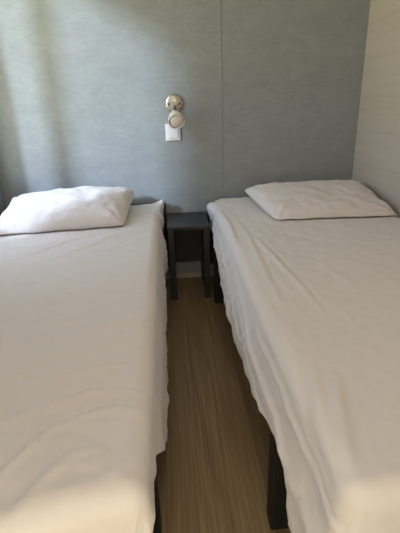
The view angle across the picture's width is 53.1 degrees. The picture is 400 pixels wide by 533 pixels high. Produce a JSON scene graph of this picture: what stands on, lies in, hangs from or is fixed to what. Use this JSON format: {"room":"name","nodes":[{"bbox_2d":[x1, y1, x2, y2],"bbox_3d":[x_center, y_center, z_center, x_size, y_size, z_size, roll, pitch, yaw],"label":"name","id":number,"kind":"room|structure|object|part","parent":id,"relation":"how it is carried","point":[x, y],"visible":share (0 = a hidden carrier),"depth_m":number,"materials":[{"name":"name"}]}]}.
{"room":"bedroom","nodes":[
{"label":"bedroom","id":0,"kind":"room"},
{"bbox_2d":[0,181,5,215],"bbox_3d":[-1.083,-0.258,0.602,0.080,2.150,3.366,-3,21,-3],"label":"wall","id":1,"kind":"structure","parent":0,"point":[2,201],"depth_m":2.32,"materials":[{"name":"grey paint"}]},
{"bbox_2d":[0,0,370,273],"bbox_3d":[-0.127,-0.944,2.265,2.255,2.150,0.080,-3,21,-3],"label":"wall","id":2,"kind":"structure","parent":0,"point":[85,85],"depth_m":2.22,"materials":[{"name":"grey paint"}]},
{"bbox_2d":[165,124,180,140],"bbox_3d":[-0.154,-0.766,2.281,0.084,0.092,0.015,-3,21,-3],"label":"light switch","id":3,"kind":"object","parent":2,"relation":"attached to","point":[172,134],"visible":0.76,"depth_m":2.28,"materials":[{"name":"white plastic"}]},
{"bbox_2d":[165,94,184,128],"bbox_3d":[-0.138,-0.848,2.185,0.101,0.183,0.137,-3,21,-3],"label":"wall lamp","id":4,"kind":"object","parent":2,"relation":"attached to","point":[173,102],"visible":1,"depth_m":2.20,"materials":[{"name":"silver metal"}]},
{"bbox_3d":[-0.144,-0.907,2.224,0.100,0.100,0.020,-3,21,-3],"label":"wall plate","id":5,"kind":"part","parent":4,"relation":"part of","materials":[{"name":"silver metal"}]},
{"bbox_3d":[-0.129,-0.802,2.185,0.088,0.098,0.103,-3,21,-3],"label":"lamp shade","id":6,"kind":"part","parent":4,"relation":"part of","materials":[{"name":"white glass"}]},
{"bbox_3d":[-0.129,-0.799,2.183,0.073,0.074,0.083,-3,21,-3],"label":"bulb","id":7,"kind":"part","parent":4,"relation":"part of","materials":[{"name":"white glass"}]},
{"bbox_2d":[165,272,213,278],"bbox_3d":[-0.090,0.058,2.611,2.095,0.030,0.010,-3,21,-3],"label":"baseboard","id":8,"kind":"structure","parent":2,"relation":"attached to","point":[198,274],"depth_m":2.61,"materials":[{"name":"beige"}]},
{"bbox_2d":[218,0,222,197],"bbox_3d":[0.116,-0.958,2.235,0.014,2.119,0.002,-3,21,-3],"label":"trim","id":9,"kind":"structure","parent":2,"relation":"attached to","point":[219,1],"depth_m":2.23,"materials":[{"name":"grey paper"}]},
{"bbox_2d":[156,276,290,532],"bbox_3d":[0.036,0.708,1.068,2.255,0.060,3.526,-3,21,-3],"label":"floor","id":10,"kind":"structure","parent":0,"point":[212,469],"depth_m":1.36,"materials":[{"name":"brown laminate"}]},
{"bbox_2d":[131,202,169,532],"bbox_3d":[-0.586,0.223,1.585,0.919,0.505,1.930,-3,21,-3],"label":"bed","id":11,"kind":"object","parent":10,"relation":"on","point":[157,528],"visible":0.11,"depth_m":1.00,"materials":[{"name":"black"}]},
{"bbox_2d":[127,199,163,231],"bbox_3d":[-0.593,0.062,1.520,0.906,0.219,1.868,-3,21,-3],"label":"mattress","id":12,"kind":"object","parent":11,"relation":"on","point":[157,206],"visible":0.03,"depth_m":2.28,"materials":[{"name":"white fabric"}]},
{"bbox_2d":[0,186,133,234],"bbox_3d":[-0.669,-0.316,2.061,0.664,0.149,0.463,-5,22,-9],"label":"pillow","id":13,"kind":"object","parent":12,"relation":"on","point":[82,207],"visible":1,"depth_m":1.92,"materials":[{"name":"white fabric"}]},
{"bbox_2d":[0,211,168,532],"bbox_3d":[-0.567,0.246,1.417,0.909,0.465,1.818,-3,21,-3],"label":"sheet","id":14,"kind":"object","parent":12,"relation":"on","point":[84,396],"visible":0.9,"depth_m":0.85,"materials":[{"name":"white fabric"}]},
{"bbox_3d":[-0.658,-0.169,2.453,0.919,0.405,0.022,-3,21,-3],"label":"headboard","id":15,"kind":"part","parent":11,"relation":"part of","materials":[{"name":"black"}]},
{"bbox_3d":[-0.130,0.550,0.985,0.050,0.305,0.050,-3,21,-3],"label":"leg","id":16,"kind":"part","parent":11,"relation":"part of","materials":[{"name":"black"}]},
{"bbox_2d":[167,212,210,299],"bbox_3d":[-0.068,-0.071,2.383,0.232,0.436,0.319,-3,21,-3],"label":"nightstand","id":17,"kind":"object","parent":10,"relation":"on","point":[188,232],"visible":1,"depth_m":2.31,"materials":[{"name":"black wood"}]},
{"bbox_3d":[-0.153,-0.006,2.252,0.034,0.416,0.034,-3,21,-3],"label":"leg","id":18,"kind":"part","parent":17,"relation":"part of","materials":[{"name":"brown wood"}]},
{"bbox_3d":[-0.080,-0.173,2.499,0.160,0.291,0.012,-3,21,-3],"label":"panel","id":19,"kind":"part","parent":17,"relation":"part of","materials":[{"name":"brown wood"}]},
{"bbox_3d":[0.019,-0.117,2.519,0.034,0.416,0.034,-3,21,-3],"label":"leg","id":20,"kind":"part","parent":17,"relation":"part of","materials":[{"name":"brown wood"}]},
{"bbox_3d":[0.040,-0.017,2.263,0.034,0.416,0.034,-3,21,-3],"label":"leg","id":21,"kind":"part","parent":17,"relation":"part of","materials":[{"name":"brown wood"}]},
{"bbox_2d":[207,211,288,529],"bbox_3d":[0.560,0.178,1.659,0.882,0.460,1.930,-3,21,-3],"label":"bed","id":22,"kind":"object","parent":10,"relation":"on","point":[277,492],"visible":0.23,"depth_m":1.01,"materials":[{"name":"black"}]},
{"bbox_3d":[0.488,-0.214,2.527,0.882,0.360,0.022,-3,21,-3],"label":"headboard","id":23,"kind":"part","parent":22,"relation":"part of","materials":[{"name":"black"}]},
{"bbox_2d":[207,202,215,232],"bbox_3d":[0.549,0.009,1.591,0.887,0.193,1.868,-3,21,-3],"label":"mattress","id":24,"kind":"object","parent":22,"relation":"on","point":[211,206],"visible":0.05,"depth_m":2.31,"materials":[{"name":"white fabric"}]},
{"bbox_2d":[212,197,399,532],"bbox_3d":[0.545,0.167,1.572,0.899,0.511,1.975,-3,21,-3],"label":"sheet","id":25,"kind":"object","parent":24,"relation":"on","point":[312,305],"visible":0.83,"depth_m":0.95,"materials":[{"name":"white fabric"}]},
{"bbox_2d":[245,180,396,219],"bbox_3d":[0.606,-0.368,2.112,0.694,0.118,0.490,-3,21,-3],"label":"pillow","id":26,"kind":"object","parent":25,"relation":"on","point":[317,198],"visible":1,"depth_m":2.00,"materials":[{"name":"white fabric"}]},
{"bbox_3d":[0.104,0.057,2.221,0.050,0.305,0.050,-3,21,-3],"label":"leg","id":27,"kind":"part","parent":22,"relation":"part of","materials":[{"name":"black"}]},
{"bbox_3d":[0.201,0.531,1.004,0.050,0.305,0.050,-3,21,-3],"label":"leg","id":28,"kind":"part","parent":22,"relation":"part of","materials":[{"name":"black"}]},
{"bbox_2d":[352,0,399,217],"bbox_3d":[1.085,-0.382,0.727,0.080,2.150,3.366,-3,21,-3],"label":"wall","id":29,"kind":"structure","parent":0,"point":[376,165],"depth_m":2.08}
]}

